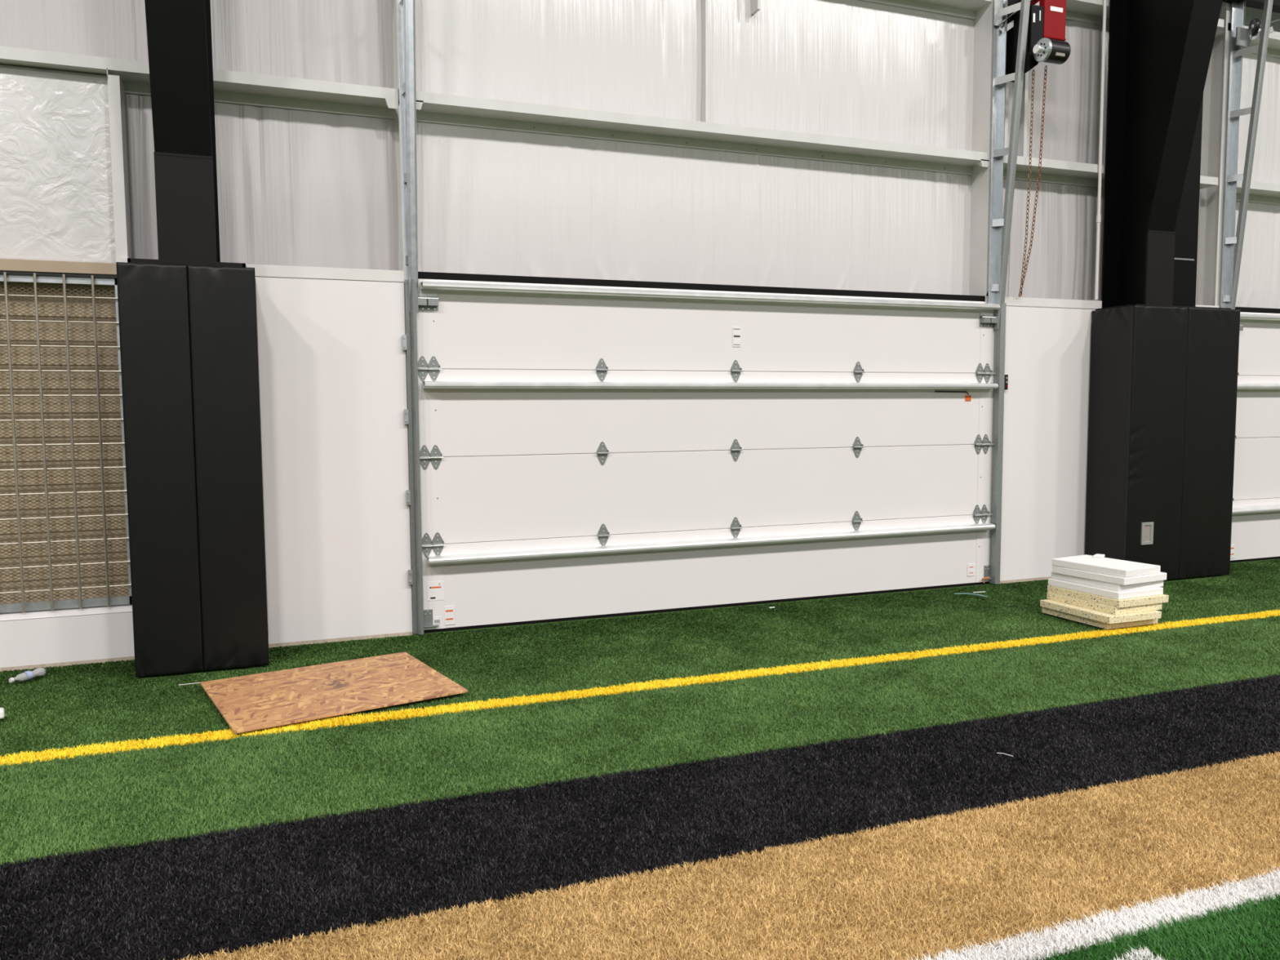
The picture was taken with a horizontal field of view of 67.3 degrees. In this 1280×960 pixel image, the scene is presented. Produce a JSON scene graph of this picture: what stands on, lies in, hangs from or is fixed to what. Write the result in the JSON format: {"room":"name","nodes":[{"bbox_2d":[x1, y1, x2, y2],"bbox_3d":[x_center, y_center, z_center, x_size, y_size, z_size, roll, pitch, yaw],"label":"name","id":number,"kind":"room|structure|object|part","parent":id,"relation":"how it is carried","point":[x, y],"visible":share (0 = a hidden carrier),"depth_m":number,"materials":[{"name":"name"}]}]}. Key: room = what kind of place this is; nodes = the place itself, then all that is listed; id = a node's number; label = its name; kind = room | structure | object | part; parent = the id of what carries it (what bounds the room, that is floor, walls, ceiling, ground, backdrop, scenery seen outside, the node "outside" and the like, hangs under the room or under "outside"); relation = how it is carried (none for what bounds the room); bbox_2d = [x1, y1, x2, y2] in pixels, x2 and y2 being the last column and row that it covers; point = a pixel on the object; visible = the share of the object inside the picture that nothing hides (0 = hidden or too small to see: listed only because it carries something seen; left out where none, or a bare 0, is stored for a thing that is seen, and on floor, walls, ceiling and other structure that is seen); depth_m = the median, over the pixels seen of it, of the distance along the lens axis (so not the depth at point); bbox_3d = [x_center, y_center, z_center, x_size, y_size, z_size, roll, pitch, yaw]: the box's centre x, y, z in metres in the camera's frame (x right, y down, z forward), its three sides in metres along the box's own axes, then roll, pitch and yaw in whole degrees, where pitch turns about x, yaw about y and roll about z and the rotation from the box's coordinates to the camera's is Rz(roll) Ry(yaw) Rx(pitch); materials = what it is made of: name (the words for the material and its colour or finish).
{"room":"indoor sports field","nodes":[
{"label":"indoor sports field","id":0,"kind":"room"},
{"bbox_2d":[0,64,115,263],"bbox_3d":[-5.692,-1.817,5.050,5.200,1.160,0.126,-2,5,-21],"label":"wall","id":1,"kind":"structure","parent":0,"point":[56,202],"depth_m":5.82,"materials":[{"name":"white plastic"}]},
{"bbox_2d":[119,258,413,647],"bbox_3d":[-2.387,-0.136,6.294,1.700,2.500,0.066,-2,5,-21],"label":"wall","id":2,"kind":"structure","parent":0,"point":[332,364],"depth_m":6.40,"materials":[{"name":"white metal"}]},
{"bbox_2d":[0,258,128,604],"bbox_3d":[-5.665,-0.201,5.164,5.225,2.200,0.232,-2,5,-21],"label":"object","id":3,"kind":"structure","parent":2,"relation":"in","point":[14,267],"depth_m":5.97,"materials":[{"name":"grey metal"}]},
{"bbox_3d":[-5.691,-1.160,5.136,5.220,0.149,0.026,-2,5,-21],"label":"louver blade","id":4,"kind":"part","parent":3,"relation":"part of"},
{"bbox_3d":[-5.690,-1.012,5.148,5.220,0.149,0.026,-2,5,-21],"label":"louver blade","id":5,"kind":"part","parent":3,"relation":"part of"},
{"bbox_3d":[-5.689,-0.865,5.159,5.220,0.149,0.026,-2,5,-21],"label":"louver blade","id":6,"kind":"part","parent":3,"relation":"part of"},
{"bbox_3d":[-5.688,-0.717,5.170,5.220,0.149,0.026,-2,5,-21],"label":"louver blade","id":7,"kind":"part","parent":3,"relation":"part of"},
{"bbox_3d":[-5.687,-0.569,5.181,5.220,0.149,0.026,-2,5,-21],"label":"louver blade","id":8,"kind":"part","parent":3,"relation":"part of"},
{"bbox_3d":[-5.686,-0.422,5.192,5.220,0.149,0.026,-2,5,-21],"label":"louver blade","id":9,"kind":"part","parent":3,"relation":"part of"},
{"bbox_3d":[-5.685,-0.274,5.204,5.220,0.149,0.026,-2,5,-21],"label":"louver blade","id":10,"kind":"part","parent":3,"relation":"part of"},
{"bbox_3d":[-5.684,-0.127,5.215,5.220,0.149,0.026,-2,5,-21],"label":"louver blade","id":11,"kind":"part","parent":3,"relation":"part of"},
{"bbox_3d":[-5.683,0.021,5.226,5.220,0.149,0.026,-2,5,-21],"label":"louver blade","id":12,"kind":"part","parent":3,"relation":"part of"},
{"bbox_3d":[-5.682,0.169,5.237,5.220,0.149,0.026,-2,5,-21],"label":"louver blade","id":13,"kind":"part","parent":3,"relation":"part of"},
{"bbox_3d":[-5.681,0.316,5.248,5.220,0.149,0.026,-2,5,-21],"label":"louver blade","id":14,"kind":"part","parent":3,"relation":"part of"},
{"bbox_3d":[-5.681,0.464,5.259,5.220,0.149,0.026,-2,5,-21],"label":"louver blade","id":15,"kind":"part","parent":3,"relation":"part of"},
{"bbox_3d":[-5.680,0.611,5.270,5.220,0.149,0.026,-2,5,-21],"label":"louver blade","id":16,"kind":"part","parent":3,"relation":"part of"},
{"bbox_3d":[-5.679,0.759,5.282,5.220,0.149,0.026,-2,5,-21],"label":"louver blade","id":17,"kind":"part","parent":3,"relation":"part of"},
{"bbox_2d":[0,271,132,613],"bbox_3d":[-4.191,-0.200,5.634,2.116,2.040,0.076,-2,5,-21],"label":"guard","id":18,"kind":"object","parent":3,"relation":"attached to","point":[108,601],"visible":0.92,"depth_m":5.88,"materials":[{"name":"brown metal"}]},
{"bbox_3d":[-3.753,-0.213,5.766,0.014,2.040,0.014,-4,6,-43],"label":"vertical rod","id":19,"kind":"part","parent":18,"relation":"part of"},
{"bbox_3d":[-3.610,-0.218,5.820,0.014,2.040,0.014,0,4,2],"label":"vertical rod","id":20,"kind":"part","parent":18,"relation":"part of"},
{"bbox_3d":[-4.189,-1.083,5.550,2.115,0.012,0.012,-2,5,-21],"label":"horizontal rod","id":21,"kind":"part","parent":18,"relation":"part of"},
{"bbox_3d":[-4.189,-0.934,5.562,2.115,0.012,0.012,-2,5,-21],"label":"horizontal rod","id":22,"kind":"part","parent":18,"relation":"part of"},
{"bbox_3d":[-4.188,-0.786,5.573,2.115,0.012,0.012,-2,5,-21],"label":"horizontal rod","id":23,"kind":"part","parent":18,"relation":"part of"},
{"bbox_3d":[-4.187,-0.638,5.584,2.115,0.012,0.012,-2,5,-21],"label":"horizontal rod","id":24,"kind":"part","parent":18,"relation":"part of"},
{"bbox_3d":[-4.186,-0.490,5.595,2.115,0.012,0.012,-2,5,-21],"label":"horizontal rod","id":25,"kind":"part","parent":18,"relation":"part of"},
{"bbox_3d":[-4.185,-0.342,5.606,2.115,0.012,0.012,-2,5,-21],"label":"horizontal rod","id":26,"kind":"part","parent":18,"relation":"part of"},
{"bbox_3d":[-4.184,-0.194,5.617,2.115,0.012,0.012,-2,5,-21],"label":"horizontal rod","id":27,"kind":"part","parent":18,"relation":"part of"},
{"bbox_3d":[-4.183,-0.046,5.629,2.115,0.012,0.012,-2,5,-21],"label":"horizontal rod","id":28,"kind":"part","parent":18,"relation":"part of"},
{"bbox_3d":[-4.182,0.102,5.640,2.115,0.012,0.012,-2,5,-21],"label":"horizontal rod","id":29,"kind":"part","parent":18,"relation":"part of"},
{"bbox_3d":[-4.181,0.250,5.651,2.115,0.012,0.012,-2,5,-21],"label":"horizontal rod","id":30,"kind":"part","parent":18,"relation":"part of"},
{"bbox_3d":[-4.180,0.398,5.662,2.115,0.012,0.012,-2,5,-21],"label":"horizontal rod","id":31,"kind":"part","parent":18,"relation":"part of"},
{"bbox_3d":[-4.179,0.546,5.673,2.115,0.012,0.012,-2,5,-21],"label":"horizontal rod","id":32,"kind":"part","parent":18,"relation":"part of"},
{"bbox_3d":[-4.178,0.694,5.685,2.115,0.012,0.012,-2,5,-21],"label":"horizontal rod","id":33,"kind":"part","parent":18,"relation":"part of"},
{"bbox_3d":[-3.468,-0.223,5.873,0.014,2.040,0.014,0,4,2],"label":"vertical rod","id":34,"kind":"part","parent":18,"relation":"part of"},
{"bbox_3d":[-3.326,-0.228,5.927,0.014,2.040,0.014,-4,6,-43],"label":"vertical rod","id":35,"kind":"part","parent":18,"relation":"part of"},
{"bbox_2d":[0,604,134,671],"bbox_3d":[-5.622,1.048,5.166,5.225,0.350,0.109,-2,5,-21],"label":"wall panel","id":36,"kind":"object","parent":2,"relation":"attached to","point":[30,639],"depth_m":5.90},
{"bbox_2d":[106,69,132,262],"bbox_3d":[-3.227,-1.911,5.968,0.066,1.180,0.220,-2,5,-21],"label":"trim","id":37,"kind":"structure","parent":2,"relation":"on","point":[116,92],"depth_m":5.88,"materials":[{"name":"white metal"}]},
{"bbox_3d":[-2.394,-1.346,6.203,1.700,0.074,0.066,-2,5,-21],"label":"cap trim","id":38,"kind":"part","parent":2,"relation":"part of","materials":[{"name":"white metal"}]},
{"bbox_2d":[0,0,1279,308],"bbox_3d":[0.989,-3.535,7.593,19.600,4.200,0.159,-2,5,-21],"label":"wall","id":39,"kind":"structure","parent":0,"point":[491,201],"depth_m":7.26,"materials":[{"name":"white plastic"}]},
{"bbox_2d":[0,45,399,119],"bbox_3d":[-4.884,-2.433,5.297,6.925,0.138,0.209,-2,5,-21],"label":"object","id":40,"kind":"structure","parent":39,"relation":"attached to","point":[229,86],"depth_m":6.18,"materials":[{"name":"white metal"}]},
{"bbox_2d":[383,0,422,629],"bbox_3d":[-1.607,-1.539,6.607,0.250,5.200,0.220,-2,5,-21],"label":"trim","id":41,"kind":"structure","parent":39,"relation":"attached to","point":[389,103],"depth_m":6.59,"materials":[{"name":"white metal"}]},
{"bbox_2d":[396,0,423,635],"bbox_3d":[-1.506,-1.718,6.313,0.111,5.600,0.365,-2,5,-21],"label":"door track","id":42,"kind":"object","parent":41,"relation":"attached to","point":[406,51],"visible":1,"depth_m":6.45,"materials":[{"name":"metal"}]},
{"bbox_3d":[-1.490,-2.815,6.236,0.062,3.400,0.361,-2,5,-21],"label":"leaning rail","id":43,"kind":"part","parent":42,"relation":"part of","materials":[{"name":"metal"}]},
{"bbox_2d":[416,279,999,633],"bbox_3d":[0.775,-0.226,7.456,4.980,2.447,0.147,-2,5,-21],"label":"door","id":44,"kind":"structure","parent":42,"relation":"attached to","point":[534,536],"depth_m":7.33,"materials":[{"name":"white metal"}]},
{"bbox_3d":[2.646,-0.740,8.144,0.347,0.032,0.012,-2,5,-21],"label":"cord","id":45,"kind":"part","parent":44,"relation":"part of","materials":[{"name":"grey plastic"}]},
{"bbox_2d":[416,90,989,174],"bbox_3d":[0.678,-2.626,7.386,4.785,0.138,0.209,-2,5,-21],"label":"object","id":46,"kind":"structure","parent":39,"relation":"attached to","point":[437,108],"depth_m":7.25,"materials":[{"name":"white metal"}]},
{"bbox_2d":[701,0,708,122],"bbox_3d":[0.493,-3.331,7.324,0.020,1.260,0.080,-2,5,-21],"label":"trim","id":47,"kind":"structure","parent":39,"relation":"attached to","point":[704,2],"depth_m":7.32,"materials":[{"name":"white metal"}]},
{"bbox_2d":[751,0,760,14],"bbox_3d":[0.895,-3.823,7.424,0.025,0.400,0.110,-2,5,-21],"label":"trim","id":48,"kind":"structure","parent":39,"relation":"attached to","point":[755,4],"depth_m":7.42,"materials":[{"name":"white metal"}]},
{"bbox_2d":[861,0,991,19],"bbox_3d":[0.670,-3.927,7.288,4.785,0.138,0.209,-2,5,-21],"label":"trim","id":49,"kind":"structure","parent":39,"relation":"attached to","point":[961,8],"depth_m":8.06,"materials":[{"name":"white metal"}]},
{"bbox_2d":[968,0,995,581],"bbox_3d":[2.928,-1.696,8.312,0.195,5.200,0.228,-2,5,-21],"label":"trim","id":50,"kind":"structure","parent":39,"relation":"attached to","point":[983,61],"depth_m":8.22,"materials":[{"name":"white metal"}]},
{"bbox_2d":[987,0,1030,584],"bbox_3d":[3.092,-1.877,8.040,0.158,5.600,0.365,-2,5,-21],"label":"door track","id":51,"kind":"object","parent":50,"relation":"attached to","point":[999,237],"visible":0.99,"depth_m":8.12,"materials":[{"name":"metal"}]},
{"bbox_2d":[1007,248,1009,297],"bbox_3d":[3.155,-1.926,8.212,0.020,0.730,0.004,-4,6,-39],"label":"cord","id":52,"kind":"object","parent":51,"relation":"hanging from","point":[1009,248],"visible":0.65,"depth_m":8.22,"materials":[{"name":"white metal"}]},
{"bbox_3d":[3.117,-2.975,7.967,0.062,3.400,0.361,-2,5,-21],"label":"leaning rail","id":53,"kind":"part","parent":51,"relation":"part of","materials":[{"name":"silver metal"}]},
{"bbox_2d":[993,0,1039,33],"bbox_3d":[3.241,-3.938,7.931,0.614,0.442,0.085,1,4,15],"label":"brace angle","id":54,"kind":"object","parent":51,"relation":"attached to","point":[997,4],"visible":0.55,"depth_m":7.99,"materials":[{"name":"grey metal"}]},
{"bbox_3d":[2.979,-3.884,7.994,0.090,0.210,0.009,-2,5,-21],"label":"bearing plate","id":55,"kind":"part","parent":54,"relation":"part of","materials":[{"name":"silver metal"}]},
{"bbox_2d":[1005,0,1071,82],"bbox_3d":[3.326,-3.700,7.927,0.389,0.710,0.445,-2,5,-21],"label":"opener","id":56,"kind":"object","parent":51,"relation":"attached to","point":[1046,37],"depth_m":7.87,"materials":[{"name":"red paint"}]},
{"bbox_2d":[1018,65,1047,297],"bbox_3d":[3.265,-2.496,8.081,0.153,1.871,0.230,-2,5,-21],"label":"chain","id":57,"kind":"object","parent":56,"relation":"hanging from","point":[1044,91],"visible":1,"depth_m":8.01,"materials":[{"name":"brown metal"}]},
{"bbox_3d":[3.422,-3.867,7.898,0.130,0.035,0.003,-2,5,-21],"label":"name plate","id":58,"kind":"part","parent":56,"relation":"part of","materials":[{"name":"white"}]},
{"bbox_3d":[3.372,-3.482,7.818,0.215,0.172,0.172,-2,5,-21],"label":"motor","id":59,"kind":"part","parent":56,"relation":"part of","materials":[{"name":"black plastic"}]},
{"bbox_3d":[3.385,-3.434,7.753,0.090,0.030,0.018,-2,5,-21],"label":"rating plate","id":60,"kind":"part","parent":56,"relation":"part of","materials":[{"name":"beige"}]},
{"bbox_2d":[1004,0,1008,147],"bbox_3d":[3.152,-3.473,8.320,0.035,1.360,0.080,-2,5,-21],"label":"trim","id":61,"kind":"structure","parent":39,"relation":"attached to","point":[1006,84],"depth_m":8.30,"materials":[{"name":"white metal"}]},
{"bbox_2d":[1017,71,1028,156],"bbox_3d":[3.349,-3.480,8.393,0.035,1.360,0.080,-2,5,-21],"label":"trim","id":62,"kind":"structure","parent":39,"relation":"attached to","point":[1022,144],"depth_m":8.39,"materials":[{"name":"white metal"}]},
{"bbox_2d":[1003,155,1217,189],"bbox_3d":[4.213,-2.749,8.714,2.570,0.138,0.209,-2,5,-21],"label":"trim","id":63,"kind":"structure","parent":39,"relation":"attached to","point":[1057,171],"depth_m":8.53,"materials":[{"name":"white metal"}]},
{"bbox_2d":[1066,0,1224,30],"bbox_3d":[4.204,-4.184,8.606,2.570,0.138,0.209,-2,5,-21],"label":"beam","id":64,"kind":"structure","parent":39,"relation":"attached to","point":[1083,11],"depth_m":8.57,"materials":[{"name":"white metal"}]},
{"bbox_2d":[1196,2,1231,307],"bbox_3d":[5.492,-1.835,9.271,0.105,5.300,0.220,-2,5,-21],"label":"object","id":65,"kind":"structure","parent":39,"relation":"attached to","point":[1215,92],"depth_m":9.22,"materials":[{"name":"white metal"}]},
{"bbox_2d":[1213,22,1279,57],"bbox_3d":[7.829,-4.290,9.970,5.080,0.138,0.209,-2,5,-21],"label":"trim","id":66,"kind":"structure","parent":39,"relation":"attached to","point":[1273,42],"depth_m":9.30,"materials":[{"name":"white metal"}]},
{"bbox_2d":[1222,0,1279,13],"bbox_3d":[7.758,-4.690,9.737,5.350,0.345,0.120,-2,5,-21],"label":"trim","id":67,"kind":"structure","parent":39,"relation":"attached to","point":[1257,4],"depth_m":9.00,"materials":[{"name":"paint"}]},
{"bbox_2d":[1235,306,1279,313],"bbox_3d":[7.914,-1.722,10.124,4.900,0.056,0.063,-2,5,-21],"label":"door frame","id":68,"kind":"structure","parent":39,"relation":"attached to","point":[1247,309],"depth_m":9.39,"materials":[{"name":"black"}]},
{"bbox_2d":[1235,180,1279,204],"bbox_3d":[7.875,-2.876,10.091,5.000,0.138,0.209,-2,5,-21],"label":"trim","id":69,"kind":"structure","parent":39,"relation":"attached to","point":[1260,192],"depth_m":9.42,"materials":[{"name":"white metal"}]},
{"bbox_2d":[0,558,1279,959],"bbox_3d":[8.256,1.734,-2.159,40.000,0.110,24.450,-2,5,-21],"label":"floor","id":70,"kind":"structure","parent":0,"point":[147,677],"depth_m":3.91,"materials":[{"name":"green plastic"}]},
{"bbox_2d":[144,0,220,262],"bbox_3d":[-2.594,-2.144,5.410,0.310,6.600,1.185,-2,5,-21],"label":"steel column","id":71,"kind":"structure","parent":70,"relation":"on","point":[180,43],"depth_m":5.55,"materials":[{"name":"black metal"}]},
{"bbox_2d":[115,257,269,677],"bbox_3d":[-2.693,-0.084,5.866,0.726,2.416,0.515,-2,5,-21],"label":"pad","id":72,"kind":"object","parent":71,"relation":"attached to","point":[188,331],"visible":1,"depth_m":5.62,"materials":[{"name":"black leather"}]},
{"bbox_3d":[-3.010,-0.057,5.753,0.045,2.383,0.503,-2,5,-21],"label":"panel","id":73,"kind":"part","parent":72,"relation":"part of","materials":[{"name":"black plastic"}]},
{"bbox_3d":[-2.781,-0.047,5.587,0.362,2.385,0.050,-2,5,-21],"label":"panel","id":74,"kind":"part","parent":72,"relation":"part of","materials":[{"name":"black leather"}]},
{"bbox_3d":[-2.441,-0.059,5.715,0.362,2.385,0.050,-2,5,-21],"label":"panel","id":75,"kind":"part","parent":72,"relation":"part of","materials":[{"name":"black leather"}]},
{"bbox_3d":[-2.381,-0.079,5.992,0.045,2.383,0.503,-2,5,-21],"label":"panel","id":76,"kind":"part","parent":72,"relation":"part of","materials":[{"name":"black plastic"}]},
{"bbox_2d":[0,674,1279,959],"bbox_3d":[1.083,1.242,4.090,8.248,0.024,0.927,-2,5,-21],"label":"band","id":77,"kind":"object","parent":70,"relation":"on","point":[1242,699],"visible":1,"depth_m":3.60,"materials":[{"name":"black plastic"}]},
{"bbox_2d":[0,615,1279,864],"bbox_3d":[1.294,1.157,5.216,10.239,0.022,1.136,-2,5,-21],"label":"turf","id":78,"kind":"object","parent":70,"relation":"on","point":[1166,646],"visible":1,"depth_m":4.59,"materials":[{"name":"green plastic"}]},
{"bbox_2d":[0,559,1279,757],"bbox_3d":[2.122,1.008,7.122,13.944,0.021,1.728,-2,5,-21],"label":"turf","id":79,"kind":"object","parent":70,"relation":"on","point":[1267,566],"visible":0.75,"depth_m":6.28,"materials":[{"name":"green plastic"}]},
{"bbox_2d":[0,707,4,719],"bbox_3d":[-3.260,1.176,4.810,0.135,0.045,0.070,-3,5,-32],"label":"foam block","id":80,"kind":"object","parent":79,"relation":"on","point":[2,709],"visible":1,"depth_m":4.82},
{"bbox_2d":[8,667,45,682],"bbox_3d":[-3.542,1.130,5.552,0.061,0.051,0.203,1,5,19],"label":"water bottle","id":81,"kind":"object","parent":79,"relation":"on","point":[27,675],"visible":1,"depth_m":5.54,"materials":[{"name":"white plastic"}]},
{"bbox_2d":[200,652,468,733],"bbox_3d":[-1.704,1.145,5.316,1.190,0.011,1.000,-3,5,-33],"label":"board","id":82,"kind":"object","parent":79,"relation":"on","point":[252,702],"visible":1,"depth_m":5.24,"materials":[{"name":"brown wood"}]},
{"bbox_2d":[954,592,988,596],"bbox_3d":[2.677,0.924,7.766,0.266,0.011,0.072,2,5,30],"label":"scrap","id":83,"kind":"object","parent":79,"relation":"on","point":[960,593],"visible":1,"depth_m":7.77,"materials":[{"name":"teal"}]},
{"bbox_2d":[0,608,1279,765],"bbox_3d":[1.976,1.082,6.109,12.941,0.028,0.204,-2,5,-21],"label":"yellow line","id":84,"kind":"object","parent":70,"relation":"on","point":[49,754],"visible":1,"depth_m":5.24,"materials":[{"name":"yellow plastic"}]},
{"bbox_2d":[163,751,1279,959],"bbox_3d":[1.037,1.309,3.193,5.569,0.026,0.860,-2,5,-21],"label":"band","id":85,"kind":"object","parent":70,"relation":"on","point":[1113,797],"visible":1,"depth_m":3.11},
{"bbox_2d":[890,865,1279,959],"bbox_3d":[1.613,1.322,2.955,3.649,0.029,0.185,-2,5,-21],"label":"line","id":86,"kind":"object","parent":70,"relation":"on","point":[1178,908],"visible":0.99,"depth_m":2.89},
{"bbox_2d":[1041,606,1158,629],"bbox_3d":[3.324,0.975,6.971,0.475,0.050,0.600,-2,5,-21],"label":"sheet","id":87,"kind":"object","parent":70,"relation":"on","point":[1063,615],"visible":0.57,"depth_m":6.75,"materials":[{"name":"beige"}]},
{"bbox_2d":[1040,599,1161,623],"bbox_3d":[3.307,0.928,6.927,0.475,0.048,0.640,-2,5,-21],"label":"sheet","id":88,"kind":"object","parent":87,"relation":"on","point":[1100,616],"visible":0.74,"depth_m":6.70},
{"bbox_2d":[1046,591,1161,614],"bbox_3d":[3.356,0.875,6.973,0.440,0.050,0.620,-2,5,-22],"label":"sheet","id":89,"kind":"object","parent":88,"relation":"on","point":[1069,600],"visible":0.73,"depth_m":6.75,"materials":[{"name":"beige"}]},
{"bbox_2d":[1047,585,1168,608],"bbox_3d":[3.384,0.823,6.977,0.475,0.050,0.640,-2,5,-22],"label":"sheet","id":90,"kind":"object","parent":89,"relation":"on","point":[1161,598],"visible":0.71,"depth_m":6.74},
{"bbox_2d":[1048,577,1163,599],"bbox_3d":[3.371,0.772,6.983,0.440,0.050,0.620,-2,5,-23],"label":"sheet","id":91,"kind":"object","parent":90,"relation":"on","point":[1102,592],"visible":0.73,"depth_m":6.76,"materials":[{"name":"white plastic"}]},
{"bbox_2d":[1051,571,1163,591],"bbox_3d":[3.393,0.720,7.004,0.440,0.048,0.600,-2,5,-23],"label":"sheet","id":92,"kind":"object","parent":91,"relation":"on","point":[1110,586],"visible":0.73,"depth_m":6.79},
{"bbox_2d":[1052,565,1166,585],"bbox_3d":[3.393,0.672,6.969,0.450,0.052,0.600,-3,5,-26],"label":"sheet","id":93,"kind":"object","parent":92,"relation":"on","point":[1064,571],"visible":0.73,"depth_m":6.76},
{"bbox_2d":[1052,554,1160,577],"bbox_3d":[3.367,0.620,6.963,0.385,0.052,0.600,-3,5,-29],"label":"sheet","id":94,"kind":"object","parent":93,"relation":"on","point":[1122,568],"visible":1,"depth_m":6.85,"materials":[{"name":"white plastic"}]},
{"bbox_2d":[1093,553,1105,558],"bbox_3d":[3.429,0.567,7.179,0.060,0.018,0.090,3,6,41],"label":"scrap","id":95,"kind":"object","parent":94,"relation":"on","point":[1097,555],"visible":1,"depth_m":7.15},
{"bbox_2d":[1022,891,1279,959],"bbox_3d":[2.120,1.334,2.762,3.254,0.028,0.715,-2,5,-21],"label":"turf","id":96,"kind":"object","parent":70,"relation":"on","point":[1264,913],"visible":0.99,"depth_m":2.80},
{"bbox_2d":[1111,946,1163,959],"bbox_3d":[1.430,1.353,2.556,0.213,0.031,0.399,-2,5,-18],"label":"hash mark","id":97,"kind":"object","parent":96,"relation":"on","point":[1143,953],"visible":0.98,"depth_m":2.71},
{"bbox_2d":[1101,0,1222,307],"bbox_3d":[4.535,-2.392,8.088,0.410,6.600,1.185,-2,5,-21],"label":"steel column","id":98,"kind":"structure","parent":70,"relation":"on","point":[1160,51],"depth_m":8.32,"materials":[{"name":"black metal"}]},
{"bbox_2d":[1084,304,1239,579],"bbox_3d":[4.697,-0.334,8.656,1.249,2.401,0.493,-2,5,-21],"label":"pad","id":99,"kind":"object","parent":98,"relation":"attached to","point":[1163,379],"visible":0.94,"depth_m":8.43,"materials":[{"name":"black leather"}]},
{"bbox_3d":[4.135,-0.306,8.456,0.045,2.383,0.468,-2,5,-21],"label":"panel","id":100,"kind":"part","parent":99,"relation":"part of","materials":[{"name":"black plastic"}]},
{"bbox_3d":[4.402,0.464,8.351,0.132,0.194,0.022,-2,5,-21],"label":"outlet frame","id":101,"kind":"part","parent":99,"relation":"part of","materials":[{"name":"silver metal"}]},
{"bbox_3d":[4.479,-0.301,8.352,0.623,2.385,0.050,-2,5,-21],"label":"panel","id":102,"kind":"part","parent":99,"relation":"part of","materials":[{"name":"black leather"}]},
{"bbox_3d":[5.064,-0.322,8.572,0.623,2.385,0.050,-2,5,-21],"label":"panel","id":103,"kind":"part","parent":99,"relation":"part of","materials":[{"name":"black leather"}]},
{"bbox_2d":[1173,94,1203,306],"bbox_3d":[4.950,-2.448,8.799,0.300,6.600,0.145,-2,5,-21],"label":"steel post","id":104,"kind":"object","parent":70,"relation":"on","point":[1186,228],"visible":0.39,"depth_m":8.76,"materials":[{"name":"black metal"}]},
{"bbox_3d":[4.954,-2.011,8.759,0.250,0.015,0.009,-2,5,-21],"label":"splice plate","id":105,"kind":"part","parent":104,"relation":"part of","materials":[{"name":"metal"}]},
{"bbox_2d":[1000,296,1218,583],"bbox_3d":[4.307,-0.368,8.809,2.542,2.500,0.066,-2,5,-21],"label":"wall","id":106,"kind":"structure","parent":0,"point":[1047,345],"depth_m":8.50,"materials":[{"name":"white metal"}]},
{"bbox_2d":[417,271,988,302],"bbox_3d":[0.760,-1.550,7.418,4.920,0.210,0.087,-2,5,-21],"label":"trim","id":107,"kind":"structure","parent":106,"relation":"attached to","point":[421,275],"depth_m":7.25,"materials":[{"name":"black"}]},
{"bbox_2d":[1004,374,1008,389],"bbox_3d":[3.147,-0.843,8.285,0.038,0.130,0.041,-2,5,-21],"label":"control box","id":108,"kind":"object","parent":106,"relation":"attached to","point":[1006,381],"visible":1,"depth_m":8.27,"materials":[{"name":"black plastic"}]},
{"bbox_2d":[1094,0,1106,299],"bbox_3d":[4.080,-3.212,8.497,0.038,3.200,0.038,-2,5,-21],"label":"conduit","id":109,"kind":"object","parent":106,"relation":"attached to","point":[1104,3],"visible":1,"depth_m":8.51,"materials":[{"name":"white metal"}]},
{"bbox_3d":[4.299,-1.578,8.718,2.542,0.074,0.066,-2,5,-21],"label":"cap trim","id":110,"kind":"part","parent":106,"relation":"part of","materials":[{"name":"white metal"}]},
{"bbox_2d":[1220,0,1273,309],"bbox_3d":[5.649,-1.966,9.001,0.158,5.600,0.365,-2,5,-21],"label":"door track","id":111,"kind":"object","parent":106,"relation":"attached to","point":[1232,252],"visible":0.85,"depth_m":9.00,"materials":[{"name":"metal"}]},
{"bbox_2d":[1230,311,1279,563],"bbox_3d":[7.942,-0.474,10.149,4.980,2.447,0.147,-2,5,-21],"label":"door","id":112,"kind":"structure","parent":111,"relation":"attached to","point":[1255,513],"depth_m":9.48,"materials":[{"name":"white metal"}]},
{"bbox_2d":[1235,18,1279,47],"bbox_3d":[5.878,-4.198,8.886,0.768,0.366,0.169,-1,4,-10],"label":"pulley","id":113,"kind":"object","parent":111,"relation":"attached to","point":[1244,37],"visible":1,"depth_m":8.87,"materials":[{"name":"grey metal"}]},
{"bbox_3d":[5.716,-4.106,8.841,0.191,0.098,0.012,2,5,27],"label":"arm","id":114,"kind":"part","parent":113,"relation":"part of"}
]}

